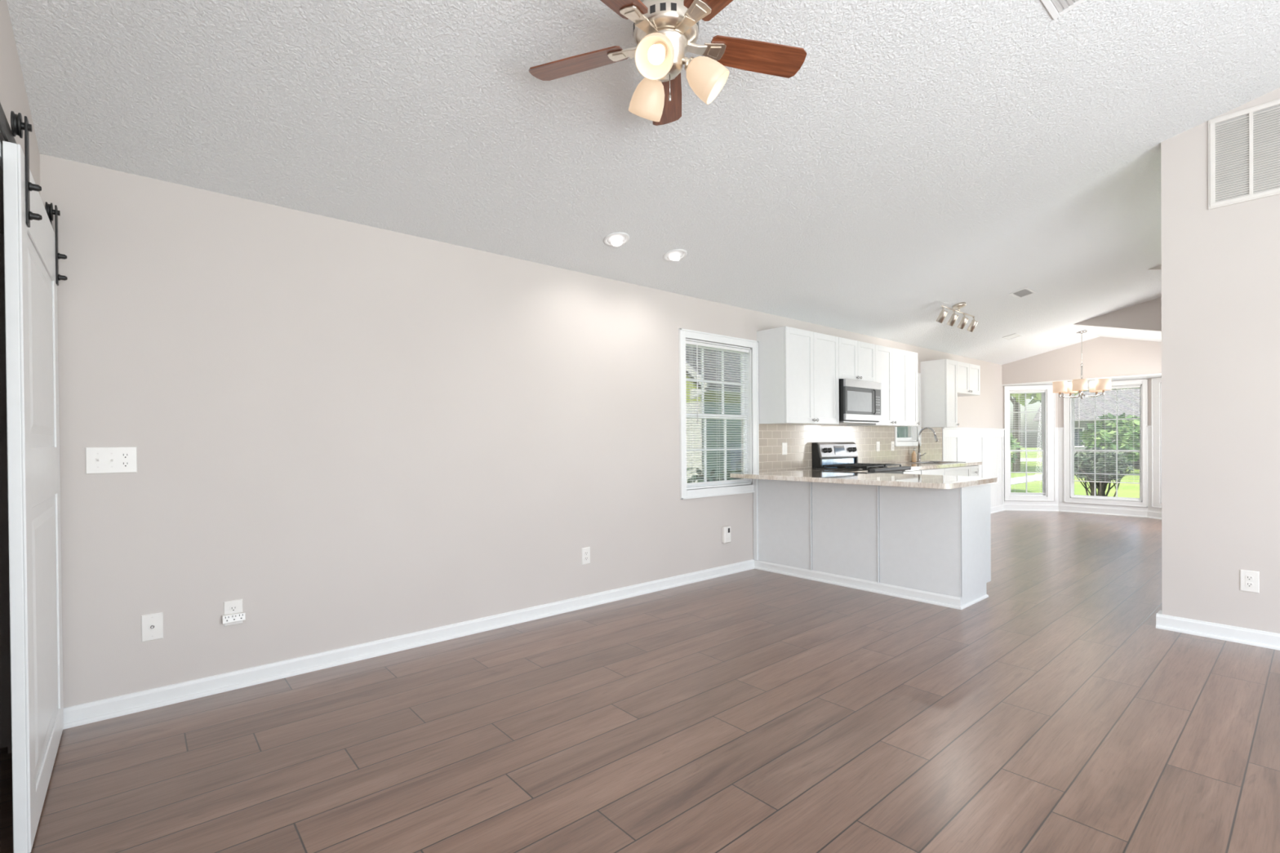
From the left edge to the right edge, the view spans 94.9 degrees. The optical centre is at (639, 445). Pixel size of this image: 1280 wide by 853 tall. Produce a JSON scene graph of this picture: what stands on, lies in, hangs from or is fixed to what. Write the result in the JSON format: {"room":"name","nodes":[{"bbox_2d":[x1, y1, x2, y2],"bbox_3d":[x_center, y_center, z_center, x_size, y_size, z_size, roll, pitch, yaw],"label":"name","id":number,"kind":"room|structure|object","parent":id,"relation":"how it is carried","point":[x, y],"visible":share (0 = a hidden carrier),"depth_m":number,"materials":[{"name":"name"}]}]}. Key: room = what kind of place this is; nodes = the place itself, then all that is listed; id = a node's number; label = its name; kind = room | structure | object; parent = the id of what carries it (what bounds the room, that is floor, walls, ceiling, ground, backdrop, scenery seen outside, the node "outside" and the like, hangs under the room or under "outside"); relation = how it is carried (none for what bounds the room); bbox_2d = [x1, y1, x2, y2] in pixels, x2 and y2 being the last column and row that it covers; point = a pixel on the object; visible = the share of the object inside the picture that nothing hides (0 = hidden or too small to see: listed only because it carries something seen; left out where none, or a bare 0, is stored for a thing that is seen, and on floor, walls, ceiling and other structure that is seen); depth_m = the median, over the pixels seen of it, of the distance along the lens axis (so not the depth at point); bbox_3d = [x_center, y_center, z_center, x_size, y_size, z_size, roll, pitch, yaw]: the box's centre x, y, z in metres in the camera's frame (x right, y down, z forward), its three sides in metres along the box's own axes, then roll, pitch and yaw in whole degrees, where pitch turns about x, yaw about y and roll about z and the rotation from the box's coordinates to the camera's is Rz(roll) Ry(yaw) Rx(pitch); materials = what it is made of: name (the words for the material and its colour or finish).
{"room":"empty living room","nodes":[
{"label":"empty living room","id":0,"kind":"room"},
{"bbox_2d":[0,272,7,748],"bbox_3d":[-2.367,0.026,1.009,1.480,2.400,2.520,-1,0,-41],"label":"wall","id":1,"kind":"structure","parent":0,"point":[3,703],"depth_m":2.36,"materials":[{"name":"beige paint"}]},
{"bbox_2d":[0,0,39,753],"bbox_3d":[-0.463,-0.434,-0.006,0.100,3.302,6.500,-1,0,-41],"label":"wall","id":2,"kind":"structure","parent":0,"point":[13,95],"depth_m":2.26,"materials":[{"name":"beige paint"}]},
{"bbox_2d":[0,141,3,171],"bbox_3d":[-2.108,0.170,2.008,0.010,2.095,1.100,-1,0,-41],"label":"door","id":3,"kind":"structure","parent":2,"relation":"in","point":[1,145],"depth_m":1.72,"materials":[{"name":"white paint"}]},
{"bbox_2d":[0,102,67,852],"bbox_3d":[-1.859,0.095,1.774,0.084,2.220,1.920,-1,0,-41],"label":"barn door","id":4,"kind":"structure","parent":2,"relation":"attached to","point":[32,257],"depth_m":1.81,"materials":[{"name":"white paint"}]},
{"bbox_2d":[40,153,1003,707],"bbox_3d":[1.719,-0.069,6.222,11.550,2.455,0.120,-1,0,-41],"label":"wall","id":5,"kind":"structure","parent":0,"point":[349,433],"depth_m":3.24,"materials":[{"name":"beige paint"}]},
{"bbox_2d":[85,446,137,474],"bbox_3d":[-2.367,0.066,2.630,0.172,0.118,0.019,-1,0,-41],"label":"switch plate","id":6,"kind":"object","parent":5,"relation":"attached to","point":[122,459],"visible":1,"depth_m":2.63,"materials":[{"name":"white plastic"}]},
{"bbox_2d":[120,452,130,458],"bbox_3d":[-2.334,0.046,2.662,0.034,0.027,0.004,-1,0,-41],"label":"receptacle","id":7,"kind":"object","parent":6,"relation":"attached to","point":[122,455],"depth_m":2.66,"materials":[{"name":"white plastic"}]},
{"bbox_2d":[120,461,130,466],"bbox_3d":[-2.333,0.085,2.662,0.034,0.027,0.004,-1,0,-41],"label":"receptacle","id":8,"kind":"object","parent":6,"relation":"attached to","point":[123,464],"depth_m":2.66,"materials":[{"name":"white plastic"}]},
{"bbox_2d":[141,612,163,642],"bbox_3d":[-2.260,0.844,2.721,0.078,0.122,0.020,-1,0,-41],"label":"cable plate","id":9,"kind":"object","parent":5,"relation":"attached to","point":[152,624],"visible":1,"depth_m":2.72,"materials":[{"name":"white plastic"}]},
{"bbox_2d":[223,599,243,626],"bbox_3d":[-2.027,0.834,2.927,0.078,0.122,0.009,-1,0,-41],"label":"wall outlet","id":10,"kind":"object","parent":5,"relation":"attached to","point":[233,606],"visible":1,"depth_m":2.92,"materials":[{"name":"white plastic"}]},
{"bbox_2d":[229,605,237,611],"bbox_3d":[-2.026,0.813,2.925,0.034,0.027,0.004,-1,0,-41],"label":"receptacle","id":11,"kind":"object","parent":10,"relation":"attached to","point":[232,608],"depth_m":2.92,"materials":[{"name":"white plastic"}]},
{"bbox_2d":[222,611,245,623],"bbox_3d":[-2.016,0.858,2.914,0.094,0.043,0.025,-1,0,-41],"label":"adapter","id":12,"kind":"object","parent":10,"relation":"attached to","point":[235,617],"visible":1,"depth_m":2.91,"materials":[{"name":"white plastic"}]},
{"bbox_2d":[62,559,754,729],"bbox_3d":[-0.711,1.151,4.041,4.755,0.083,0.030,-1,0,-41],"label":"baseboard","id":13,"kind":"structure","parent":5,"relation":"attached to","point":[81,714],"depth_m":3.25,"materials":[{"name":"white paint"}]},
{"bbox_2d":[581,546,590,564],"bbox_3d":[-0.397,0.814,4.324,0.074,0.122,0.009,-1,0,-41],"label":"wall outlet","id":14,"kind":"object","parent":5,"relation":"attached to","point":[585,552],"visible":1,"depth_m":4.32,"materials":[{"name":"white plastic"}]},
{"bbox_2d":[678,328,759,499],"bbox_3d":[0.700,-0.270,5.321,1.040,1.441,0.124,-1,0,-41],"label":"window","id":15,"kind":"structure","parent":5,"relation":"in","point":[753,430],"depth_m":5.35,"materials":[{"name":"white paint"}]},
{"bbox_2d":[685,340,749,484],"bbox_3d":[0.709,-0.283,5.307,0.854,1.241,0.044,-1,0,-41],"label":"window blind","id":16,"kind":"object","parent":15,"relation":"attached to","point":[696,344],"visible":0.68,"depth_m":5.29,"materials":[{"name":"white plastic"}]},
{"bbox_2d":[721,525,730,542],"bbox_3d":[0.784,0.806,5.314,0.088,0.148,0.042,-1,0,-41],"label":"wall outlet","id":17,"kind":"object","parent":5,"relation":"attached to","point":[726,531],"visible":1,"depth_m":5.29,"materials":[{"name":"white plastic"}]},
{"bbox_2d":[782,442,786,454],"bbox_3d":[1.456,0.033,5.902,0.080,0.122,0.008,-1,0,-41],"label":"plate","id":18,"kind":"object","parent":5,"relation":"attached to","point":[784,444],"visible":1,"depth_m":5.89,"materials":[{"name":"white plastic"}]},
{"bbox_2d":[756,326,839,425],"bbox_3d":[1.580,-0.654,5.785,0.898,0.888,0.363,-1,0,-41],"label":"upper cabinet","id":19,"kind":"object","parent":5,"relation":"attached to","point":[798,373],"visible":1,"depth_m":5.57,"materials":[{"name":"white paint"}]},
{"bbox_2d":[758,423,942,471],"bbox_3d":[2.711,0.002,6.987,4.170,0.458,0.008,-1,0,-41],"label":"backsplash","id":20,"kind":"structure","parent":5,"relation":"attached to","point":[799,439],"depth_m":6.48,"materials":[{"name":"beige tile"}]},
{"bbox_2d":[838,337,875,382],"bbox_3d":[2.203,-0.894,6.319,0.748,0.425,0.363,-1,0,-41],"label":"upper cabinet","id":21,"kind":"object","parent":5,"relation":"attached to","point":[856,359],"visible":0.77,"depth_m":6.18,"materials":[{"name":"white paint"}]},
{"bbox_2d":[839,378,881,424],"bbox_3d":[2.233,-0.456,6.300,0.730,0.444,0.411,-1,0,-41],"label":"microwave","id":22,"kind":"object","parent":21,"relation":"attached to","point":[860,401],"visible":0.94,"depth_m":6.11,"materials":[{"name":"silver metal"}]},
{"bbox_2d":[848,344,907,426],"bbox_3d":[2.778,-0.670,6.812,0.762,0.888,0.363,-1,0,-41],"label":"upper cabinet","id":23,"kind":"object","parent":5,"relation":"attached to","point":[891,363],"visible":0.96,"depth_m":6.70,"materials":[{"name":"white paint"}]},
{"bbox_2d":[875,441,879,451],"bbox_3d":[2.894,0.013,7.134,0.080,0.122,0.008,-1,0,-41],"label":"plate","id":24,"kind":"object","parent":5,"relation":"attached to","point":[877,443],"visible":1,"depth_m":7.13,"materials":[{"name":"white plastic"}]},
{"bbox_2d":[890,441,893,451],"bbox_3d":[3.176,0.009,7.375,0.080,0.122,0.009,-1,0,-41],"label":"plate","id":25,"kind":"object","parent":5,"relation":"attached to","point":[891,442],"visible":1,"depth_m":7.36,"materials":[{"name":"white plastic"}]},
{"bbox_2d":[886,351,919,426],"bbox_3d":[3.170,-0.676,7.147,0.270,0.888,0.363,-1,0,-41],"label":"upper cabinet","id":26,"kind":"object","parent":5,"relation":"attached to","point":[913,395],"visible":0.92,"depth_m":7.05,"materials":[{"name":"white paint"}]},
{"bbox_2d":[894,373,920,446],"bbox_3d":[3.454,-0.478,7.680,0.720,0.975,0.124,-1,0,-41],"label":"window","id":27,"kind":"structure","parent":5,"relation":"in","point":[907,433],"depth_m":7.81,"materials":[{"name":"white paint"}]},
{"bbox_2d":[920,359,959,427],"bbox_3d":[4.034,-0.688,7.887,0.345,0.888,0.363,-1,0,-41],"label":"upper cabinet","id":28,"kind":"object","parent":5,"relation":"attached to","point":[939,378],"visible":0.99,"depth_m":7.79,"materials":[{"name":"white paint"}]},
{"bbox_2d":[957,361,980,396],"bbox_3d":[4.466,-0.925,8.258,0.800,0.425,0.363,-1,0,-41],"label":"upper cabinet","id":29,"kind":"object","parent":5,"relation":"attached to","point":[968,375],"visible":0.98,"depth_m":8.15,"materials":[{"name":"white paint"}]},
{"bbox_2d":[944,437,1002,506],"bbox_3d":[5.223,0.396,9.141,2.440,1.230,0.006,-1,0,-41],"label":"wainscoting","id":30,"kind":"structure","parent":5,"relation":"attached to","point":[970,448],"depth_m":9.41,"materials":[{"name":"white wood"}]},
{"bbox_2d":[942,427,1004,504],"bbox_3d":[5.232,0.370,9.130,2.440,1.282,0.034,-1,0,-41],"label":"trim","id":31,"kind":"structure","parent":5,"relation":"attached to","point":[957,433],"depth_m":9.16,"materials":[{"name":"white paint"}]},
{"bbox_2d":[0,510,1279,852],"bbox_3d":[3.591,1.221,3.466,13.700,0.120,6.740,-1,0,-41],"label":"floor","id":32,"kind":"structure","parent":0,"point":[753,710],"depth_m":2.39,"materials":[{"name":"brown wood"}]},
{"bbox_2d":[812,441,911,473],"bbox_3d":[2.341,0.548,6.197,0.774,1.170,0.703,-1,0,-41],"label":"range","id":33,"kind":"object","parent":32,"relation":"on","point":[840,455],"visible":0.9,"depth_m":6.20,"materials":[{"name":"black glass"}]},
{"bbox_2d":[812,466,899,471],"bbox_3d":[2.322,0.238,6.215,0.774,0.020,0.635,-1,0,-41],"label":"cooktop","id":34,"kind":"object","parent":33,"relation":"in","point":[851,468],"depth_m":5.98,"materials":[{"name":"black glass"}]},
{"bbox_2d":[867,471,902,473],"bbox_3d":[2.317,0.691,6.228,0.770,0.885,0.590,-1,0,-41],"label":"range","id":35,"kind":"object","parent":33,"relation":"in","point":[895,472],"depth_m":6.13,"materials":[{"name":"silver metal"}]},
{"bbox_2d":[752,479,991,609],"bbox_3d":[1.901,0.727,5.067,0.609,0.876,1.866,-1,0,-41],"label":"base cabinet","id":36,"kind":"object","parent":32,"relation":"on","point":[927,545],"visible":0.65,"depth_m":4.64,"materials":[{"name":"grey paint"}]},
{"bbox_2d":[729,469,998,488],"bbox_3d":[1.801,0.271,4.953,0.940,0.038,1.910,-1,0,-41],"label":"countertop","id":37,"kind":"structure","parent":36,"relation":"on","point":[918,481],"depth_m":4.59,"materials":[{"name":"beige stone"}]},
{"bbox_2d":[902,470,920,474],"bbox_3d":[2.780,0.709,6.617,0.420,0.876,0.640,-1,0,-41],"label":"base cabinet","id":38,"kind":"object","parent":32,"relation":"on","point":[913,472],"visible":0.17,"depth_m":6.40,"materials":[{"name":"white paint"}]},
{"bbox_2d":[920,467,944,475],"bbox_3d":[3.172,0.704,6.971,0.605,0.876,0.612,-1,0,-41],"label":"base cabinet","id":39,"kind":"object","parent":32,"relation":"on","point":[933,471],"visible":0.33,"depth_m":6.75,"materials":[{"name":"white paint"}]},
{"bbox_2d":[943,466,969,475],"bbox_3d":[3.703,0.697,7.408,0.770,0.876,0.640,-1,0,-41],"label":"base cabinet","id":40,"kind":"object","parent":32,"relation":"on","point":[962,470],"visible":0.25,"depth_m":7.20,"materials":[{"name":"white paint"}]},
{"bbox_2d":[893,461,982,471],"bbox_3d":[3.428,0.243,7.177,2.149,0.038,0.636,-1,0,-41],"label":"countertop","id":41,"kind":"structure","parent":40,"relation":"on","point":[914,466],"depth_m":6.94,"materials":[{"name":"beige stone"}]},
{"bbox_2d":[911,447,916,462],"bbox_3d":[3.577,0.125,7.661,0.056,0.190,0.058,-1,0,-41],"label":"soap bottle","id":42,"kind":"object","parent":41,"relation":"on","point":[913,454],"visible":0.88,"depth_m":7.64,"materials":[{"name":"brown plastic"}]},
{"bbox_2d":[916,426,938,462],"bbox_3d":[3.737,-0.010,7.626,0.060,0.457,0.284,-1,0,-41],"label":"kitchen faucet","id":43,"kind":"object","parent":41,"relation":"on","point":[936,439],"visible":0.95,"depth_m":7.69,"materials":[{"name":"silver metal"}]},
{"bbox_2d":[906,461,962,463],"bbox_3d":[3.764,0.314,7.461,0.764,0.199,0.424,-1,0,-41],"label":"sink","id":44,"kind":"object","parent":41,"relation":"in","point":[925,462],"visible":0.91,"depth_m":7.69,"materials":[{"name":"silver metal"}]},
{"bbox_2d":[969,465,979,476],"bbox_3d":[4.113,0.691,7.759,0.310,0.876,0.640,-1,0,-41],"label":"base cabinet","id":45,"kind":"object","parent":32,"relation":"on","point":[974,469],"visible":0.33,"depth_m":7.54,"materials":[{"name":"white paint"}]},
{"bbox_3d":[1.879,0.721,5.864,0.350,0.876,0.612,-1,0,-41],"label":"base cabinet","id":46,"kind":"object","parent":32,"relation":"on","visible":0},
{"bbox_2d":[792,468,867,472],"bbox_3d":[1.884,0.264,5.854,0.354,0.038,0.636,-1,0,-41],"label":"countertop","id":47,"kind":"structure","parent":46,"relation":"on","point":[815,469],"depth_m":5.76,"materials":[{"name":"beige stone"}]},
{"bbox_2d":[6,0,1279,364],"bbox_3d":[3.867,-1.743,3.704,11.690,1.042,6.740,-1,0,-41],"label":"ceiling","id":48,"kind":"structure","parent":0,"point":[920,157],"depth_m":2.96,"materials":[{"name":"white paint"}]},
{"bbox_2d":[603,231,630,246],"bbox_3d":[-0.155,-1.360,3.901,0.178,0.060,0.174,-1,0,-41],"label":"recessed light","id":49,"kind":"object","parent":48,"relation":"in","point":[618,238],"visible":1,"depth_m":3.88,"materials":[{"name":"paint"}]},
{"bbox_2d":[528,0,806,125],"bbox_3d":[0.099,-1.473,2.103,1.058,0.468,1.050,-1,0,-41],"label":"ceiling fan","id":50,"kind":"object","parent":48,"relation":"hanging from","point":[664,31],"visible":1,"depth_m":2.15,"materials":[{"name":"brown wood"}]},
{"bbox_2d":[662,248,687,261],"bbox_3d":[0.254,-1.365,4.246,0.178,0.066,0.174,-1,0,-41],"label":"recessed light","id":51,"kind":"object","parent":48,"relation":"in","point":[675,255],"visible":1,"depth_m":4.22,"materials":[{"name":"paint"}]},
{"bbox_2d":[936,302,977,332],"bbox_3d":[3.444,-1.404,6.342,0.877,0.264,0.136,-1,0,-41],"label":"track light","id":52,"kind":"object","parent":48,"relation":"attached to","point":[943,313],"visible":1,"depth_m":6.31,"materials":[{"name":"silver metal"}]},
{"bbox_2d":[1002,333,1022,339],"bbox_3d":[5.117,-1.496,8.066,0.270,0.042,0.167,-1,0,-41],"label":"ceiling vent","id":53,"kind":"object","parent":48,"relation":"in","point":[1015,335],"visible":1,"depth_m":8.06,"materials":[{"name":"metal"}]},
{"bbox_2d":[1008,287,1035,298],"bbox_3d":[4.087,-1.627,6.269,0.310,0.042,0.167,-1,0,-41],"label":"ceiling vent","id":54,"kind":"object","parent":48,"relation":"in","point":[1025,291],"visible":1,"depth_m":6.26,"materials":[{"name":"metal"}]},
{"bbox_2d":[1040,0,1084,20],"bbox_3d":[1.750,-1.892,2.390,0.355,0.050,0.201,-1,0,-41],"label":"ceiling vent","id":55,"kind":"object","parent":48,"relation":"in","point":[1062,6],"visible":1,"depth_m":2.51,"materials":[{"name":"metal"}]},
{"bbox_2d":[1052,330,1111,399],"bbox_3d":[6.306,-1.145,8.368,0.658,0.964,0.662,-1,0,-41],"label":"chandelier","id":56,"kind":"object","parent":48,"relation":"hanging from","point":[1095,386],"visible":1,"depth_m":8.37,"materials":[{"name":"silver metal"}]},
{"bbox_2d":[1002,384,1057,497],"bbox_3d":[6.556,0.032,9.892,0.822,2.125,0.100,0,0,13],"label":"wall","id":57,"kind":"structure","parent":0,"point":[1056,393],"depth_m":9.79,"materials":[{"name":"beige paint"}]},
{"bbox_2d":[1004,385,1055,501],"bbox_3d":[6.539,-0.036,9.883,0.757,1.933,0.124,0,0,13],"label":"window","id":58,"kind":"structure","parent":57,"relation":"in","point":[1049,400],"depth_m":9.84,"materials":[{"name":"white paint"}]},
{"bbox_2d":[1009,391,1044,493],"bbox_3d":[6.514,-0.050,9.872,0.524,1.721,0.044,0,0,13],"label":"window blind","id":59,"kind":"object","parent":58,"relation":"attached to","point":[1019,392],"visible":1,"depth_m":9.88,"materials":[{"name":"white plastic"}]},
{"bbox_2d":[1001,336,1161,384],"bbox_3d":[6.947,-1.337,8.977,0.080,0.620,2.500,-1,0,-41],"label":"wall","id":60,"kind":"structure","parent":0,"point":[1100,357],"depth_m":8.98,"materials":[{"name":"beige paint"}]},
{"bbox_2d":[1057,378,1142,502],"bbox_3d":[7.355,0.029,9.352,0.100,2.125,1.140,-1,0,-41],"label":"wall","id":61,"kind":"structure","parent":0,"point":[1060,400],"depth_m":9.70,"materials":[{"name":"beige paint"}]},
{"bbox_2d":[991,503,1161,519],"bbox_3d":[6.136,1.049,9.061,3.476,0.110,1.761,0,0,6],"label":"baseboard","id":62,"kind":"structure","parent":61,"relation":"attached to","point":[1015,507],"depth_m":9.53,"materials":[{"name":"white paint"}]},
{"bbox_2d":[1001,373,1161,386],"bbox_3d":[7.169,-1.050,9.154,0.658,0.080,2.720,-1,0,-41],"label":"trim","id":63,"kind":"structure","parent":61,"relation":"attached to","point":[1159,375],"depth_m":8.94,"materials":[{"name":"white paint"}]},
{"bbox_2d":[1004,433,1161,511],"bbox_3d":[7.145,0.400,9.146,0.495,1.190,2.500,-1,0,-41],"label":"trim","id":64,"kind":"structure","parent":61,"relation":"attached to","point":[1059,437],"depth_m":9.70,"materials":[{"name":"white paint"}]},
{"bbox_2d":[1055,425,1151,434],"bbox_3d":[7.299,-0.240,9.286,0.065,0.115,1.238,-1,0,-41],"label":"trim","id":65,"kind":"structure","parent":61,"relation":"attached to","point":[1058,430],"depth_m":9.70,"materials":[{"name":"white paint"}]},
{"bbox_2d":[1063,378,1147,507],"bbox_3d":[7.373,-0.034,9.312,0.124,1.943,1.055,-1,0,-41],"label":"window","id":66,"kind":"structure","parent":61,"relation":"in","point":[1069,496],"depth_m":9.29,"materials":[{"name":"white paint"}]},
{"bbox_2d":[1071,385,1141,484],"bbox_3d":[7.364,-0.163,9.294,0.044,1.501,0.874,-1,0,-41],"label":"window blind","id":67,"kind":"object","parent":66,"relation":"attached to","point":[1138,386],"visible":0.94,"depth_m":9.26,"materials":[{"name":"white plastic"}]},
{"bbox_2d":[1073,297,1161,331],"bbox_3d":[6.378,-1.535,7.286,0.020,0.632,1.653,-1,0,-41],"label":"wall","id":68,"kind":"structure","parent":0,"point":[1147,315],"depth_m":7.41,"materials":[{"name":"beige paint"}]},
{"bbox_2d":[1147,377,1160,475],"bbox_3d":[7.779,0.032,8.466,0.100,2.125,0.854,-1,0,-6],"label":"wall","id":69,"kind":"structure","parent":0,"point":[1148,379],"depth_m":8.85,"materials":[{"name":"beige paint"}]},
{"bbox_2d":[1151,377,1161,508],"bbox_3d":[7.770,-0.037,8.434,0.124,1.933,0.757,-1,0,-6],"label":"window","id":70,"kind":"structure","parent":69,"relation":"in","point":[1156,425],"depth_m":8.74,"materials":[{"name":"white paint"}]},
{"bbox_2d":[1147,264,1161,270],"bbox_3d":[5.506,-1.834,5.877,0.020,0.281,0.647,-1,0,-41],"label":"wall","id":71,"kind":"structure","parent":0,"point":[1159,267],"depth_m":6.06,"materials":[{"name":"beige paint"}]},
{"bbox_2d":[1160,87,1279,633],"bbox_3d":[4.532,-0.490,2.383,0.120,3.302,3.628,-1,0,-41],"label":"wall partition","id":72,"kind":"structure","parent":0,"point":[1220,266],"depth_m":3.52,"materials":[{"name":"beige paint"}]},
{"bbox_2d":[1155,609,1279,650],"bbox_3d":[4.516,1.117,2.405,0.150,0.088,3.625,-1,0,-41],"label":"baseboard","id":73,"kind":"structure","parent":72,"relation":"attached to","point":[1260,638],"depth_m":3.52,"materials":[{"name":"white paint"}]},
{"bbox_2d":[1208,98,1279,209],"bbox_3d":[3.647,-1.694,3.294,0.014,0.535,0.660,-1,0,-41],"label":"air vent","id":74,"kind":"object","parent":72,"relation":"in","point":[1244,145],"visible":1,"depth_m":3.43,"materials":[{"name":"metal"}]},
{"bbox_2d":[1240,569,1259,592],"bbox_3d":[3.565,0.795,3.433,0.009,0.124,0.078,-1,0,-41],"label":"wall outlet","id":75,"kind":"object","parent":72,"relation":"attached to","point":[1249,580],"visible":1,"depth_m":3.43,"materials":[{"name":"white plastic"}]},
{"bbox_2d":[1244,582,1253,586],"bbox_3d":[3.564,0.814,3.432,0.004,0.027,0.034,-1,0,-41],"label":"receptacle","id":76,"kind":"object","parent":75,"relation":"attached to","point":[1246,584],"depth_m":3.43,"materials":[{"name":"white plastic"}]},
{"bbox_2d":[1244,575,1253,580],"bbox_3d":[3.563,0.775,3.432,0.004,0.027,0.034,-1,0,-41],"label":"receptacle","id":77,"kind":"object","parent":75,"relation":"attached to","point":[1246,577],"depth_m":3.43,"materials":[{"name":"white plastic"}]},
{"label":"outside","id":78,"kind":"structure","parent":0,"visible":0},
{"bbox_2d":[1010,448,1139,497],"bbox_3d":[31.664,1.217,31.799,130.000,0.300,120.000,-1,0,-41],"label":"lawn","id":79,"kind":"structure","parent":78,"point":[1125,490],"depth_m":18.93,"materials":[{"name":"green plant"}]},
{"bbox_2d":[1009,428,1022,468],"bbox_3d":[9.814,0.301,16.576,1.462,2.102,1.620,-1,0,-41],"label":"leafy shrub","id":80,"kind":"object","parent":79,"relation":"on","point":[1011,436],"visible":0.02,"depth_m":16.10,"materials":[{"name":"green plant"}]},
{"bbox_2d":[1009,392,1077,471],"bbox_3d":[16.487,-3.124,25.956,7.521,8.708,7.646,0,0,18],"label":"tree","id":81,"kind":"object","parent":79,"relation":"on","point":[1017,468],"visible":0.02,"depth_m":26.00,"materials":[{"name":"green plant"}]},
{"bbox_2d":[1010,474,1076,484],"bbox_3d":[16.124,1.241,23.422,24.300,0.015,1.100,-1,0,-41],"label":"driveway","id":82,"kind":"structure","parent":79,"relation":"on","point":[1031,478],"depth_m":21.67,"materials":[{"name":"grey concrete"}]},
{"bbox_2d":[1032,388,1139,466],"bbox_3d":[27.415,-1.011,32.110,5.200,4.220,8.800,-1,0,-41],"label":"house","id":83,"kind":"structure","parent":79,"relation":"on","point":[1134,389],"depth_m":32.35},
{"bbox_2d":[1074,446,1134,497],"bbox_3d":[8.787,0.703,11.227,0.884,1.383,1.044,-1,0,-41],"label":"round shrub","id":84,"kind":"object","parent":79,"relation":"on","point":[1101,486],"visible":0.62,"depth_m":11.08,"materials":[{"name":"green plant"}]},
{"bbox_2d":[1079,413,1139,462],"bbox_3d":[19.707,-0.075,24.218,2.345,2.589,2.711,-1,0,-41],"label":"leafy shrub","id":85,"kind":"object","parent":79,"relation":"on","point":[1122,415],"visible":0.42,"depth_m":23.78,"materials":[{"name":"green plant"}]},
{"bbox_2d":[1125,460,1139,469],"bbox_3d":[25.255,0.475,27.892,1.640,1.340,3.595,-1,0,-41],"label":"parked car","id":86,"kind":"object","parent":79,"relation":"on","point":[1135,462],"visible":0.03,"depth_m":28.23,"materials":[{"name":"paint"}]},
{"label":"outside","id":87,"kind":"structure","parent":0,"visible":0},
{"bbox_2d":[1010,457,1042,461],"bbox_3d":[34.396,1.019,34.140,6.800,0.020,120.000,-1,0,-41],"label":"street","id":88,"kind":"structure","parent":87,"point":[1021,459],"depth_m":41.26,"materials":[{"name":"grey asphalt"}]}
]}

